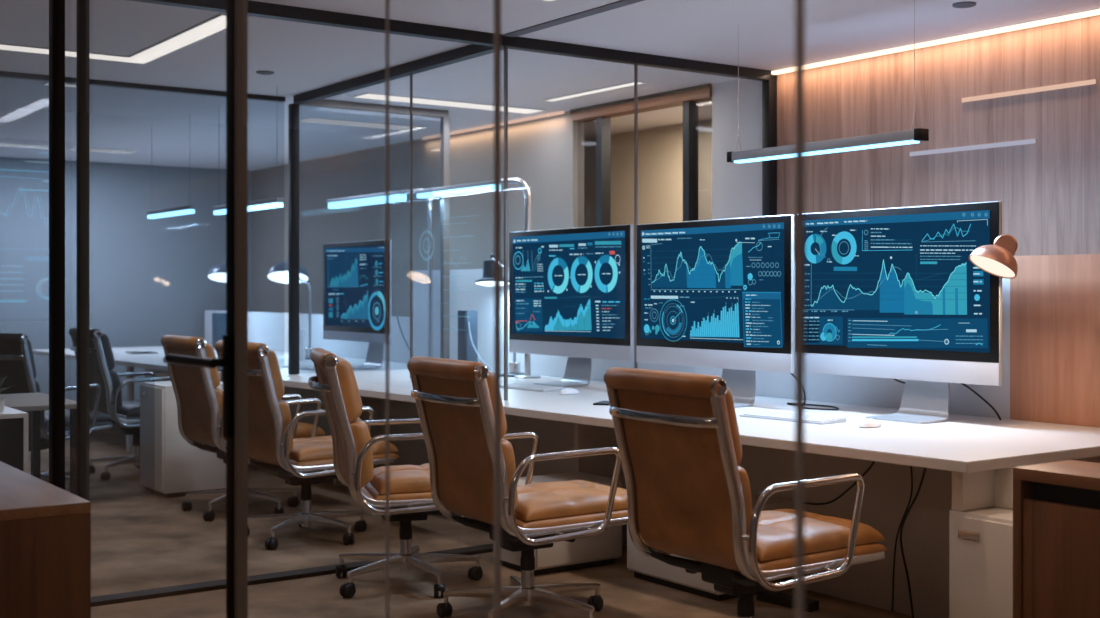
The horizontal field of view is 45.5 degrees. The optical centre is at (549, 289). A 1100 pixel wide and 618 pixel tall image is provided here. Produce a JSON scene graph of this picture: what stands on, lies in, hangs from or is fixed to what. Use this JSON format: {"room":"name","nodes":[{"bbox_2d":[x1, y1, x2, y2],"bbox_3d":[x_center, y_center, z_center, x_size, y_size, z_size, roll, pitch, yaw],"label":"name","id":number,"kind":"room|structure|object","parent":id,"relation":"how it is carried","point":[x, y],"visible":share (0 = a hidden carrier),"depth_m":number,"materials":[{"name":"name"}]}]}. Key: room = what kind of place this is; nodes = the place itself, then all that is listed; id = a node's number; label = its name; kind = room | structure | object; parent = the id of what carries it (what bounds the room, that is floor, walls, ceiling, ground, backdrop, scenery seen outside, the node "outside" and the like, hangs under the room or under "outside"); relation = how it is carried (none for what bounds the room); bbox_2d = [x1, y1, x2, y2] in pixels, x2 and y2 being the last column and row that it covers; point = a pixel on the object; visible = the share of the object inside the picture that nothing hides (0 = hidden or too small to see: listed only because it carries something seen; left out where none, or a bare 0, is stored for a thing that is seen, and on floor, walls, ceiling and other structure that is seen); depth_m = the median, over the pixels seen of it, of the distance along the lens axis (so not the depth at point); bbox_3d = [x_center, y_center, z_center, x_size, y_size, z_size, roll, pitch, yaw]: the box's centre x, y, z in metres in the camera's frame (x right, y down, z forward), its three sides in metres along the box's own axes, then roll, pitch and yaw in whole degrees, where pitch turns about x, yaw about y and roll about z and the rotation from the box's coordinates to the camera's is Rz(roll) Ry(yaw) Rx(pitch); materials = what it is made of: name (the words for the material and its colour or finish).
{"room":"office","nodes":[
{"label":"office","id":0,"kind":"room"},
{"bbox_2d":[0,157,250,410],"bbox_3d":[-4.970,0.010,12.900,4.450,2.580,0.100,0,0,-35],"label":"wall","id":1,"kind":"structure","parent":0,"point":[149,281],"depth_m":13.28,"materials":[{"name":"grey"}]},
{"bbox_2d":[28,425,916,617],"bbox_3d":[-2.046,1.350,6.393,9.700,0.100,14.100,0,0,-35],"label":"floor","id":2,"kind":"structure","parent":0,"point":[142,539],"depth_m":6.10,"materials":[{"name":"carpet"}]},
{"bbox_2d":[0,406,27,472],"bbox_3d":[-2.553,0.920,5.920,0.245,0.760,0.565,0,0,-35],"label":"base cabinet","id":3,"kind":"object","parent":2,"relation":"on","point":[13,422],"visible":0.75,"depth_m":5.74,"materials":[{"name":"white plastic"}]},
{"bbox_2d":[0,393,76,494],"bbox_3d":[-2.754,0.930,6.676,0.530,0.740,0.840,0,0,-35],"label":"desk","id":4,"kind":"object","parent":2,"relation":"on","point":[35,403],"visible":0.52,"depth_m":6.53,"materials":[{"name":"grey"}]},
{"bbox_2d":[0,461,90,617],"bbox_3d":[-1.976,0.940,3.872,0.850,0.720,1.285,0,0,-35],"label":"cabinet","id":5,"kind":"object","parent":2,"relation":"on","point":[45,528],"visible":1,"depth_m":3.54,"materials":[{"name":"wood"}]},
{"bbox_2d":[0,333,112,485],"bbox_3d":[-3.278,0.780,8.346,0.678,1.039,0.840,0,0,25],"label":"office chair","id":6,"kind":"object","parent":2,"relation":"on","point":[17,363],"visible":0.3,"depth_m":8.01,"materials":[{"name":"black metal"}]},
{"bbox_2d":[28,341,35,379],"bbox_3d":[-3.387,0.428,8.089,0.532,0.263,0.139,0,0,25],"label":"cushion","id":7,"kind":"object","parent":6,"relation":"on","point":[31,364],"depth_m":7.96,"materials":[{"name":"leather"}]},
{"bbox_2d":[44,409,111,428],"bbox_3d":[-3.212,0.824,8.468,0.474,0.074,0.562,0,0,25],"label":"seat cushion","id":8,"kind":"object","parent":6,"relation":"on","point":[101,420],"depth_m":8.50,"materials":[{"name":"leather"}]},
{"bbox_2d":[46,421,112,432],"bbox_3d":[-3.218,0.871,8.456,0.500,0.042,0.585,0,0,25],"label":"seat cushion","id":9,"kind":"object","parent":6,"relation":"on","point":[99,425],"depth_m":8.46,"materials":[{"name":"leather"}]},
{"bbox_2d":[69,327,170,480],"bbox_3d":[-2.925,0.780,9.273,0.839,1.039,0.678,0,0,-35],"label":"office chair","id":10,"kind":"object","parent":2,"relation":"on","point":[125,416],"visible":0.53,"depth_m":9.00,"materials":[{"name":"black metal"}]},
{"bbox_2d":[101,334,114,370],"bbox_3d":[-3.148,0.428,9.105,0.139,0.263,0.532,0,0,-35],"label":"cushion","id":11,"kind":"object","parent":10,"relation":"on","point":[107,357],"depth_m":8.88,"materials":[{"name":"leather"}]},
{"bbox_2d":[109,371,121,410],"bbox_3d":[-3.103,0.695,9.137,0.125,0.285,0.532,0,0,-35],"label":"cushion","id":12,"kind":"object","parent":10,"relation":"on","point":[114,380],"depth_m":8.91,"materials":[{"name":"leather"}]},
{"bbox_2d":[117,401,139,415],"bbox_3d":[-2.807,0.824,9.346,0.562,0.074,0.474,0,0,-35],"label":"seat cushion","id":13,"kind":"object","parent":10,"relation":"on","point":[129,408],"depth_m":9.06,"materials":[{"name":"leather"}]},
{"bbox_2d":[140,381,225,497],"bbox_3d":[-2.353,0.950,8.479,0.470,0.700,0.440,0,0,-35],"label":"drawer pedestal","id":14,"kind":"object","parent":2,"relation":"on","point":[170,466],"visible":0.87,"depth_m":8.27,"materials":[{"name":"white"}]},
{"bbox_2d":[161,335,324,521],"bbox_3d":[-1.810,0.780,7.698,0.839,1.039,0.678,0,0,-35],"label":"office chair","id":15,"kind":"object","parent":2,"relation":"on","point":[199,402],"visible":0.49,"depth_m":7.53,"materials":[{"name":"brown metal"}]},
{"bbox_2d":[205,343,220,388],"bbox_3d":[-2.032,0.428,7.530,0.139,0.263,0.532,0,0,-35],"label":"cushion","id":16,"kind":"object","parent":15,"relation":"on","point":[212,375],"depth_m":7.31,"materials":[{"name":"leather"}]},
{"bbox_2d":[214,388,222,418],"bbox_3d":[-1.987,0.695,7.562,0.125,0.285,0.532,0,0,-35],"label":"cushion","id":17,"kind":"object","parent":15,"relation":"on","point":[218,393],"depth_m":7.33,"materials":[{"name":"leather"}]},
{"bbox_2d":[225,435,320,442],"bbox_3d":[-1.702,0.871,7.764,0.585,0.042,0.500,0,0,-35],"label":"seat cushion","id":18,"kind":"object","parent":15,"relation":"on","point":[296,436],"depth_m":7.66,"materials":[{"name":"leather"}]},
{"bbox_2d":[224,422,324,439],"bbox_3d":[-1.692,0.824,7.771,0.562,0.074,0.474,0,0,-35],"label":"seat cushion","id":19,"kind":"object","parent":15,"relation":"on","point":[304,430],"depth_m":7.69,"materials":[{"name":"leather"}]},
{"bbox_2d":[91,544,493,606],"bbox_3d":[-1.045,1.291,6.036,2.880,0.018,0.100,0,0,-35],"label":"track","id":20,"kind":"object","parent":2,"relation":"on","point":[330,569],"visible":0.44,"depth_m":5.79,"materials":[{"name":"black"}]},
{"bbox_3d":[-0.478,0.023,6.438,4.250,2.506,0.010,0,0,-35],"label":"wall","id":21,"kind":"structure","parent":20,"relation":"on","visible":0},
{"bbox_2d":[634,64,637,368],"bbox_3d":[0.466,-0.362,7.106,0.012,1.725,0.014,0,0,-35],"label":"trim","id":22,"kind":"structure","parent":21,"relation":"attached to","point":[635,65],"depth_m":7.10,"materials":[{"name":"grey"}]},
{"bbox_2d":[215,340,398,549],"bbox_3d":[-1.287,0.780,6.891,0.839,1.039,0.678,0,0,-35],"label":"office chair","id":23,"kind":"object","parent":2,"relation":"on","point":[304,462],"visible":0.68,"depth_m":6.67,"materials":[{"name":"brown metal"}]},
{"bbox_2d":[267,350,284,400],"bbox_3d":[-1.510,0.428,6.723,0.139,0.263,0.532,0,0,-35],"label":"cushion","id":24,"kind":"object","parent":23,"relation":"on","point":[275,387],"depth_m":6.50,"materials":[{"name":"leather"}]},
{"bbox_2d":[278,400,293,452],"bbox_3d":[-1.465,0.695,6.756,0.125,0.285,0.532,0,0,-35],"label":"cushion","id":25,"kind":"object","parent":23,"relation":"on","point":[284,414],"depth_m":6.53,"materials":[{"name":"leather"}]},
{"bbox_2d":[289,436,397,460],"bbox_3d":[-1.169,0.824,6.965,0.562,0.074,0.474,0,0,-35],"label":"seat cushion","id":26,"kind":"object","parent":23,"relation":"on","point":[319,448],"depth_m":6.75,"materials":[{"name":"leather"}]},
{"bbox_2d":[289,452,398,465],"bbox_3d":[-1.180,0.871,6.957,0.585,0.042,0.500,0,0,-35],"label":"seat cushion","id":27,"kind":"object","parent":23,"relation":"on","point":[296,458],"depth_m":6.68,"materials":[{"name":"leather"}]},
{"bbox_2d":[308,348,482,597],"bbox_3d":[-0.644,0.780,5.816,0.839,1.039,0.678,0,0,-15],"label":"office chair","id":28,"kind":"object","parent":2,"relation":"on","point":[410,498],"visible":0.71,"depth_m":5.57,"materials":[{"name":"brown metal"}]},
{"bbox_2d":[336,357,362,422],"bbox_3d":[-0.911,0.428,5.734,0.139,0.263,0.532,0,0,-15],"label":"cushion","id":29,"kind":"object","parent":28,"relation":"on","point":[349,408],"depth_m":5.48,"materials":[{"name":"leather"}]},
{"bbox_2d":[350,417,373,487],"bbox_3d":[-0.858,0.695,5.749,0.125,0.285,0.532,0,0,-15],"label":"cushion","id":30,"kind":"object","parent":28,"relation":"on","point":[359,430],"depth_m":5.50,"materials":[{"name":"leather"}]},
{"bbox_2d":[364,482,431,499],"bbox_3d":[-0.521,0.871,5.841,0.585,0.042,0.500,0,0,-15],"label":"seat cushion","id":31,"kind":"object","parent":28,"relation":"on","point":[373,490],"depth_m":5.57,"materials":[{"name":"leather"}]},
{"bbox_2d":[370,463,430,493],"bbox_3d":[-0.508,0.824,5.845,0.562,0.074,0.474,0,0,-15],"label":"seat cushion","id":32,"kind":"object","parent":28,"relation":"on","point":[403,479],"depth_m":5.62,"materials":[{"name":"leather"}]},
{"bbox_2d":[407,356,627,617],"bbox_3d":[-0.095,0.780,5.175,0.839,1.039,0.678,0,0,-31],"label":"office chair","id":33,"kind":"object","parent":2,"relation":"on","point":[454,399],"visible":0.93,"depth_m":5.02,"materials":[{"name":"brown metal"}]},
{"bbox_2d":[487,371,506,438],"bbox_3d":[-0.329,0.428,5.023,0.139,0.263,0.532,0,0,-31],"label":"cushion","id":34,"kind":"object","parent":33,"relation":"on","point":[490,375],"depth_m":4.78,"materials":[{"name":"leather"}]},
{"bbox_2d":[501,439,517,508],"bbox_3d":[-0.282,0.695,5.052,0.125,0.285,0.532,0,0,-31],"label":"cushion","id":35,"kind":"object","parent":33,"relation":"on","point":[508,466],"depth_m":4.82,"materials":[{"name":"leather"}]},
{"bbox_2d":[515,480,626,520],"bbox_3d":[0.027,0.824,5.240,0.562,0.074,0.474,0,0,-31],"label":"seat cushion","id":36,"kind":"object","parent":33,"relation":"on","point":[572,500],"depth_m":5.06,"materials":[{"name":"leather"}]},
{"bbox_2d":[516,509,627,527],"bbox_3d":[0.016,0.871,5.233,0.585,0.042,0.500,0,0,-31],"label":"seat cushion","id":37,"kind":"object","parent":33,"relation":"on","point":[544,518],"depth_m":4.96,"materials":[{"name":"leather"}]},
{"bbox_2d":[501,472,621,575],"bbox_3d":[0.040,1.100,6.217,0.500,0.400,0.359,0,0,-35],"label":"drawer unit","id":38,"kind":"object","parent":2,"relation":"on","point":[600,549],"visible":0.3,"depth_m":6.12,"materials":[{"name":"white"}]},
{"bbox_2d":[32,346,1099,617],"bbox_3d":[-1.232,0.930,8.685,1.794,0.740,10.200,0,0,-35],"label":"desk","id":39,"kind":"object","parent":2,"relation":"on","point":[969,461],"visible":0.37,"depth_m":5.39,"materials":[{"name":"white laminate"}]},
{"bbox_2d":[207,262,225,282],"bbox_3d":[-2.920,0.149,12.041,0.317,0.821,0.648,0,0,-35],"label":"desk lamp","id":40,"kind":"object","parent":39,"relation":"on","point":[217,273],"visible":0.35,"depth_m":12.08,"materials":[{"name":"white metal"}]},
{"bbox_2d":[212,313,225,348],"bbox_3d":[-3.151,0.390,12.534,0.125,0.340,0.120,0,0,-35],"label":"speaker","id":41,"kind":"object","parent":39,"relation":"on","point":[218,319],"visible":0.57,"depth_m":12.49},
{"bbox_2d":[267,259,287,283],"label":"desk lamp","id":42,"kind":"object","parent":39,"relation":"on","point":[278,272],"depth_m":10.93,"materials":[{"name":"white metal"}]},
{"bbox_2d":[288,104,298,374],"bbox_3d":[-1.696,-0.336,8.690,0.055,1.788,0.055,0,0,-35],"label":"trim","id":43,"kind":"structure","parent":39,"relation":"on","point":[293,109],"depth_m":8.67,"materials":[{"name":"black"}]},
{"bbox_2d":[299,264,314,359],"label":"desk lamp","id":44,"kind":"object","parent":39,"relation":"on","point":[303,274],"depth_m":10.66,"materials":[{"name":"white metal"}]},
{"bbox_2d":[323,239,390,369],"bbox_3d":[-1.458,0.102,9.571,0.232,0.915,1.047,0,0,-35],"label":"computer monitor","id":45,"kind":"object","parent":39,"relation":"on","point":[354,273],"visible":0.98,"depth_m":9.54,"materials":[{"name":"silver metal"}]},
{"bbox_2d":[426,197,432,356],"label":"lamp","id":46,"kind":"object","parent":39,"relation":"on","point":[429,200],"depth_m":9.61,"materials":[{"name":"silver metal"}]},
{"bbox_2d":[458,310,477,361],"bbox_3d":[-0.568,0.350,9.008,0.095,0.420,0.120,0,0,-35],"label":"speaker","id":47,"kind":"object","parent":39,"relation":"on","point":[466,352],"visible":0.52,"depth_m":8.97},
{"bbox_2d":[458,313,465,360],"bbox_3d":[-0.604,0.345,8.983,0.006,0.370,0.100,0,0,-35],"label":"grille","id":48,"kind":"object","parent":47,"relation":"attached to","point":[461,316],"depth_m":8.97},
{"bbox_2d":[475,253,524,376],"bbox_3d":[-0.308,0.157,8.647,0.239,0.807,0.489,0,0,-35],"label":"desk lamp","id":49,"kind":"object","parent":39,"relation":"on","point":[487,279],"visible":0.57,"depth_m":8.68,"materials":[{"name":"grey metal"}]},
{"bbox_2d":[504,47,507,400],"bbox_3d":[-0.223,-0.334,6.623,0.016,1.783,0.016,0,0,-35],"label":"trim","id":50,"kind":"structure","parent":39,"relation":"on","point":[505,48],"depth_m":6.62,"materials":[{"name":"grey"}]},
{"bbox_2d":[501,178,530,230],"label":"lamp","id":51,"kind":"object","parent":39,"relation":"on","point":[527,199],"depth_m":8.37,"materials":[{"name":"silver metal"}]},
{"bbox_2d":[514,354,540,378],"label":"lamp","id":52,"kind":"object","parent":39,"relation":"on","point":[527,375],"depth_m":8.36,"materials":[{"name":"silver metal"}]},
{"bbox_2d":[501,383,564,391],"bbox_3d":[-0.113,0.550,7.419,0.160,0.021,0.460,0,0,-37],"label":"keyboard","id":53,"kind":"object","parent":39,"relation":"on","point":[519,386],"visible":0.92,"depth_m":7.35,"materials":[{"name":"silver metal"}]},
{"bbox_2d":[509,224,632,386],"bbox_3d":[0.065,0.097,7.766,0.232,0.927,1.217,0,0,-35],"label":"computer monitor","id":54,"kind":"object","parent":39,"relation":"on","point":[571,289],"visible":1,"depth_m":7.73,"materials":[{"name":"silver metal"}]},
{"bbox_2d":[636,214,793,406],"bbox_3d":[0.759,0.105,6.509,0.232,0.910,1.133,0,0,-35],"label":"computer monitor","id":55,"kind":"object","parent":39,"relation":"on","point":[716,293],"visible":0.99,"depth_m":6.45,"materials":[{"name":"silver metal"}]},
{"bbox_2d":[739,410,845,424],"bbox_3d":[1.046,0.550,5.679,0.160,0.021,0.460,0,0,-39],"label":"keyboard","id":56,"kind":"object","parent":39,"relation":"on","point":[762,414],"visible":0.88,"depth_m":5.63,"materials":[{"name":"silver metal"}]},
{"bbox_2d":[891,466,912,611],"bbox_3d":[1.401,0.945,5.215,0.026,0.691,0.113,0,0,-21],"label":"cable","id":57,"kind":"object","parent":39,"relation":"hanging from","point":[910,466],"visible":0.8,"depth_m":5.24,"materials":[{"name":"black plastic"}]},
{"bbox_2d":[804,201,1001,423],"bbox_3d":[1.470,0.099,5.782,0.232,0.923,1.136,0,0,-35],"label":"computer monitor","id":58,"kind":"object","parent":39,"relation":"on","point":[892,293],"visible":0.96,"depth_m":5.72,"materials":[{"name":"silver metal"}]},
{"bbox_2d":[969,234,1017,278],"bbox_3d":[1.816,-0.134,5.288,0.191,0.178,0.361,0,0,38],"label":"lamp","id":59,"kind":"object","parent":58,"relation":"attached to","point":[997,259],"visible":0.96,"depth_m":5.18,"materials":[{"name":"orange metal"}]},
{"bbox_2d":[900,468,926,617],"bbox_3d":[1.323,0.945,4.800,0.072,0.694,0.432,0,0,10],"label":"cable","id":60,"kind":"object","parent":39,"relation":"hanging from","point":[924,471],"visible":0.91,"depth_m":4.88,"materials":[{"name":"black plastic"}]},
{"bbox_3d":[-0.953,-0.337,7.652,0.011,1.785,2.488,0,0,-35],"label":"window","id":61,"kind":"structure","parent":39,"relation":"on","visible":0},
{"bbox_2d":[410,73,412,378],"bbox_3d":[-0.784,-0.362,7.415,0.012,1.725,0.010,0,0,-35],"label":"trim","id":62,"kind":"structure","parent":61,"relation":"attached to","point":[411,74],"depth_m":7.41,"materials":[{"name":"grey"}]},
{"bbox_2d":[627,493,794,600],"bbox_3d":[0.702,1.110,5.827,0.470,0.380,0.600,0,0,-35],"label":"drawer unit","id":63,"kind":"object","parent":2,"relation":"on","point":[650,569],"visible":0.24,"depth_m":5.70,"materials":[{"name":"white"}]},
{"bbox_2d":[604,367,886,617],"bbox_3d":[0.655,0.780,4.444,0.839,1.039,0.678,0,0,-33],"label":"office chair","id":64,"kind":"object","parent":2,"relation":"on","point":[677,433],"visible":1,"depth_m":4.26,"materials":[{"name":"leather"}]},
{"bbox_2d":[725,388,741,464],"bbox_3d":[0.426,0.428,4.284,0.139,0.263,0.532,0,0,-33],"label":"cushion","id":65,"kind":"object","parent":64,"relation":"on","point":[733,448],"depth_m":4.05,"materials":[{"name":"leather"}]},
{"bbox_2d":[738,466,751,548],"bbox_3d":[0.473,0.695,4.314,0.125,0.285,0.532,0,0,-33],"label":"cushion","id":66,"kind":"object","parent":64,"relation":"on","point":[744,492],"depth_m":4.06,"materials":[{"name":"leather"}]},
{"bbox_2d":[752,509,884,561],"bbox_3d":[0.775,0.824,4.513,0.562,0.074,0.474,0,0,-33],"label":"seat cushion","id":67,"kind":"object","parent":64,"relation":"on","point":[825,537],"depth_m":4.36,"materials":[{"name":"leather"}]},
{"bbox_2d":[757,542,886,569],"bbox_3d":[0.764,0.871,4.506,0.585,0.042,0.500,0,0,-33],"label":"seat cushion","id":68,"kind":"object","parent":64,"relation":"on","point":[777,558],"depth_m":4.28,"materials":[{"name":"leather"}]},
{"bbox_2d":[757,590,818,611],"bbox_3d":[0.979,1.280,5.411,0.060,0.040,0.280,0,0,-41],"label":"power strip","id":69,"kind":"object","parent":2,"relation":"on","point":[773,597],"visible":0.79,"depth_m":5.39,"materials":[{"name":"black plastic"}]},
{"bbox_2d":[949,506,1012,617],"bbox_3d":[1.555,1.020,4.287,0.240,0.560,0.450,0,0,-35],"label":"drawer pedestal","id":70,"kind":"object","parent":2,"relation":"on","point":[980,540],"visible":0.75,"depth_m":4.30,"materials":[{"name":"white"}]},
{"bbox_2d":[1013,460,1099,617],"bbox_3d":[1.884,0.910,3.362,0.288,0.780,1.410,0,0,-35],"label":"credenza","id":71,"kind":"object","parent":2,"relation":"on","point":[1056,505],"visible":1,"depth_m":3.75,"materials":[{"name":"brown"}]},
{"bbox_3d":[-1.684,1.285,4.413,0.030,0.030,10.250,0,0,-35],"label":"floor","id":72,"kind":"structure","parent":2,"relation":"on","visible":0},
{"bbox_2d":[49,0,64,489],"bbox_3d":[-1.622,0.010,4.316,0.040,2.520,0.050,0,0,-35],"label":"door frame post","id":73,"kind":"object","parent":72,"relation":"on","point":[56,7],"depth_m":4.30,"materials":[{"name":"black"}]},
{"bbox_2d":[77,0,88,500],"bbox_3d":[-1.456,0.010,4.090,0.030,2.520,0.040,0,0,-35],"label":"trim","id":74,"kind":"structure","parent":72,"relation":"on","point":[82,5],"depth_m":4.07,"materials":[{"name":"grey"}]},
{"bbox_2d":[165,0,234,617],"bbox_3d":[-1.107,0.015,3.541,0.089,2.510,1.250,0,0,-35],"label":"door","id":75,"kind":"structure","parent":72,"relation":"attached to","point":[227,362],"depth_m":3.06,"materials":[{"name":"black"}]},
{"bbox_2d":[235,0,247,617],"bbox_3d":[-0.718,0.010,3.050,0.026,2.520,0.018,0,0,-35],"label":"door frame post","id":76,"kind":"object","parent":72,"relation":"on","point":[241,6],"depth_m":3.04,"materials":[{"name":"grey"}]},
{"bbox_2d":[386,0,388,617],"bbox_3d":[-0.306,0.010,2.466,0.006,2.520,0.006,0,0,-35],"label":"trim","id":77,"kind":"structure","parent":72,"relation":"on","point":[387,1],"depth_m":2.46,"materials":[{"name":"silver metal"}]},
{"bbox_2d":[494,0,500,617],"bbox_3d":[-0.087,0.010,2.157,0.010,2.520,0.008,0,0,-35],"label":"trim","id":78,"kind":"structure","parent":72,"relation":"on","point":[497,3],"depth_m":2.15,"materials":[{"name":"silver metal"}]},
{"bbox_2d":[795,0,803,617],"bbox_3d":[0.305,0.010,1.604,0.010,2.520,0.008,0,0,-35],"label":"trim","id":79,"kind":"structure","parent":72,"relation":"on","point":[799,4],"depth_m":1.60,"materials":[{"name":"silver metal"}]},
{"bbox_2d":[0,0,1099,170],"bbox_3d":[-2.046,-1.330,6.393,9.700,0.100,14.100,0,0,-35],"label":"ceiling","id":80,"kind":"structure","parent":0,"point":[165,128],"depth_m":7.16,"materials":[{"name":"white paint"}]},
{"bbox_2d":[67,147,137,153],"bbox_3d":[-4.098,-1.277,12.016,0.562,0.006,0.262,0,0,-35],"label":"recessed light","id":81,"kind":"object","parent":80,"relation":"in","point":[74,148],"visible":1,"depth_m":12.00,"materials":[{"name":"white plastic"}]},
{"bbox_2d":[0,13,251,64],"bbox_3d":[-2.288,-1.276,6.467,1.090,0.007,1.540,0,0,-35],"label":"recessed light","id":82,"kind":"object","parent":80,"relation":"in","point":[216,24],"visible":0.93,"depth_m":6.90,"materials":[{"name":"white plastic"}]},
{"bbox_2d":[0,71,285,101],"bbox_3d":[-2.747,-1.265,8.023,2.400,0.030,0.050,0,0,-35],"label":"trim","id":83,"kind":"structure","parent":80,"relation":"attached to","point":[4,74],"depth_m":8.15,"materials":[{"name":"black"}]},
{"bbox_2d":[147,205,194,218],"bbox_3d":[-2.860,-0.917,9.879,0.050,0.725,0.930,0,0,-35],"label":"pendant light","id":84,"kind":"object","parent":80,"relation":"hanging from","point":[188,209],"visible":1,"depth_m":9.78,"materials":[{"name":"grey"}]},
{"bbox_2d":[248,197,283,211],"bbox_3d":[-1.791,-0.546,8.370,0.050,0.066,0.555,0,0,-35],"label":"pendant light","id":85,"kind":"object","parent":80,"relation":"hanging from","point":[269,203],"depth_m":8.37,"materials":[{"name":"grey"}]},
{"bbox_2d":[299,117,423,130],"bbox_3d":[-1.458,-1.277,10.106,0.962,0.006,0.272,0,0,-35],"label":"recessed light","id":86,"kind":"object","parent":80,"relation":"in","point":[310,119],"visible":0.83,"depth_m":10.05,"materials":[{"name":"white plastic"}]},
{"bbox_2d":[300,99,448,117],"bbox_3d":[-1.202,-1.255,9.043,1.140,0.050,0.050,0,0,-35],"label":"trim","id":87,"kind":"structure","parent":80,"relation":"attached to","point":[325,103],"depth_m":9.02,"materials":[{"name":"grey"}]},
{"bbox_2d":[293,44,503,104],"bbox_3d":[-0.952,-1.252,7.652,0.060,0.055,2.470,0,0,-35],"label":"trim","id":88,"kind":"structure","parent":80,"relation":"attached to","point":[471,51],"depth_m":7.49,"materials":[{"name":"black"}]},
{"bbox_2d":[352,93,545,113],"bbox_3d":[-0.671,-1.277,9.003,1.412,0.006,0.222,0,0,-35],"label":"recessed light","id":89,"kind":"object","parent":80,"relation":"in","point":[375,96],"visible":1,"depth_m":8.97,"materials":[{"name":"white plastic"}]},
{"bbox_2d":[503,0,643,36],"bbox_3d":[0.891,-1.277,5.042,0.070,0.006,3.800,0,0,-35],"label":"trim","id":90,"kind":"structure","parent":80,"relation":"attached to","point":[621,3],"depth_m":6.13,"materials":[{"name":"grey"}]},
{"bbox_2d":[543,81,645,101],"bbox_3d":[0.273,-1.277,8.458,0.082,0.006,0.982,0,0,-35],"label":"recessed light","id":91,"kind":"object","parent":80,"relation":"in","point":[628,84],"visible":0.83,"depth_m":8.43,"materials":[{"name":"white plastic"}]},
{"bbox_2d":[571,84,711,121],"bbox_3d":[0.621,-1.240,8.762,0.130,0.080,1.457,0,0,-35],"label":"trim","id":92,"kind":"structure","parent":80,"relation":"attached to","point":[701,95],"depth_m":8.66,"materials":[{"name":"brown wood"}]},
{"bbox_2d":[501,111,563,125],"bbox_3d":[-0.150,-1.270,9.647,0.107,0.020,0.913,0,0,-35],"label":"light","id":93,"kind":"object","parent":92,"relation":"attached to","point":[502,123],"depth_m":9.65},
{"bbox_2d":[727,0,928,162],"bbox_3d":[1.207,-0.945,5.867,0.060,0.671,1.150,0,0,-35],"label":"pendant light","id":94,"kind":"object","parent":80,"relation":"hanging from","point":[911,136],"visible":1,"depth_m":5.75,"materials":[{"name":"grey"}]},
{"bbox_2d":[734,140,919,162],"bbox_3d":[1.207,-0.615,5.867,0.044,0.011,1.070,0,0,-35],"label":"diffuser","id":95,"kind":"object","parent":94,"relation":"attached to","point":[857,144],"depth_m":5.82,"materials":[{"name":"plastic"}]},
{"bbox_2d":[771,8,1099,74],"bbox_3d":[3.041,-1.269,5.217,0.046,0.022,6.000,0,0,-35],"label":"recessed light","id":96,"kind":"object","parent":80,"relation":"in","point":[1092,12],"visible":1,"depth_m":6.63,"materials":[{"name":"white plastic"}]},
{"bbox_2d":[584,119,711,264],"bbox_3d":[1.472,0.010,9.559,0.100,2.580,5.500,0,0,-35],"label":"wall","id":97,"kind":"structure","parent":0,"point":[660,150],"depth_m":10.40,"materials":[{"name":"beige"}]},
{"bbox_2d":[205,254,1099,427],"bbox_3d":[0.114,0.577,8.413,0.080,1.447,12.600,0,0,-35],"label":"wall","id":98,"kind":"structure","parent":0,"point":[1055,299],"depth_m":5.75,"materials":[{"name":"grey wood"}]},
{"bbox_2d":[440,117,449,358],"bbox_3d":[-0.749,-0.336,9.364,0.050,1.788,0.050,0,0,-35],"label":"trim","id":99,"kind":"structure","parent":98,"relation":"attached to","point":[444,121],"depth_m":9.35,"materials":[{"name":"grey"}]},
{"bbox_2d":[251,15,1099,316],"bbox_3d":[0.841,0.010,8.438,0.125,2.580,13.900,0,0,-35],"label":"wall","id":100,"kind":"structure","parent":0,"point":[1048,189],"depth_m":7.33,"materials":[{"name":"brown wood"}]},
{"bbox_2d":[327,188,422,208],"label":"lamp","id":101,"kind":"object","parent":100,"relation":"on","point":[368,199],"depth_m":10.33,"materials":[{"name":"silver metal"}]},
{"bbox_2d":[328,194,405,208],"bbox_3d":[-1.471,-0.702,10.461,0.084,0.048,1.195,0,0,-35],"label":"diffuser","id":102,"kind":"object","parent":101,"relation":"attached to","point":[369,199],"depth_m":10.41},
{"bbox_2d":[129,0,776,80],"bbox_3d":[-0.453,-1.252,6.455,4.330,0.055,0.060,0,0,-35],"label":"ceiling beam","id":103,"kind":"structure","parent":100,"relation":"attached to","point":[255,8],"depth_m":6.45,"materials":[{"name":"black"}]},
{"bbox_2d":[415,180,493,197],"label":"lamp","id":104,"kind":"object","parent":100,"relation":"on","point":[458,189],"depth_m":9.04,"materials":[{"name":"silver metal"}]},
{"bbox_2d":[417,185,493,197],"bbox_3d":[-0.644,-0.680,9.086,0.056,0.032,1.035,0,0,-35],"label":"diffuser","id":105,"kind":"object","parent":104,"relation":"attached to","point":[454,189],"depth_m":9.09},
{"bbox_2d":[596,117,610,225],"bbox_3d":[0.372,0.050,9.123,0.080,2.500,0.060,0,0,-35],"label":"trim","id":106,"kind":"structure","parent":100,"relation":"attached to","point":[603,124],"depth_m":9.10,"materials":[{"name":"black"}]},
{"bbox_2d":[683,101,697,220],"bbox_3d":[0.898,0.050,8.380,0.080,2.500,0.060,0,0,-35],"label":"trim","id":107,"kind":"structure","parent":100,"relation":"attached to","point":[690,108],"depth_m":8.35,"materials":[{"name":"black"}]},
{"bbox_2d":[762,80,776,215],"bbox_3d":[1.287,0.037,7.688,0.065,2.525,0.060,0,0,-35],"label":"trim","id":108,"kind":"structure","parent":100,"relation":"attached to","point":[769,87],"depth_m":7.66,"materials":[{"name":"black"}]},
{"bbox_2d":[910,139,1035,155],"bbox_3d":[2.106,-0.712,6.577,0.012,0.022,0.745,0,0,-35],"label":"wall light","id":109,"kind":"object","parent":100,"relation":"attached to","point":[1028,141],"visible":1,"depth_m":6.55,"materials":[{"name":"white plastic"}]},
{"bbox_2d":[962,79,1095,102],"bbox_3d":[2.291,-0.956,6.316,0.012,0.022,0.731,0,0,-35],"label":"wall light","id":110,"kind":"object","parent":100,"relation":"attached to","point":[1093,81],"visible":1,"depth_m":6.29,"materials":[{"name":"white plastic"}]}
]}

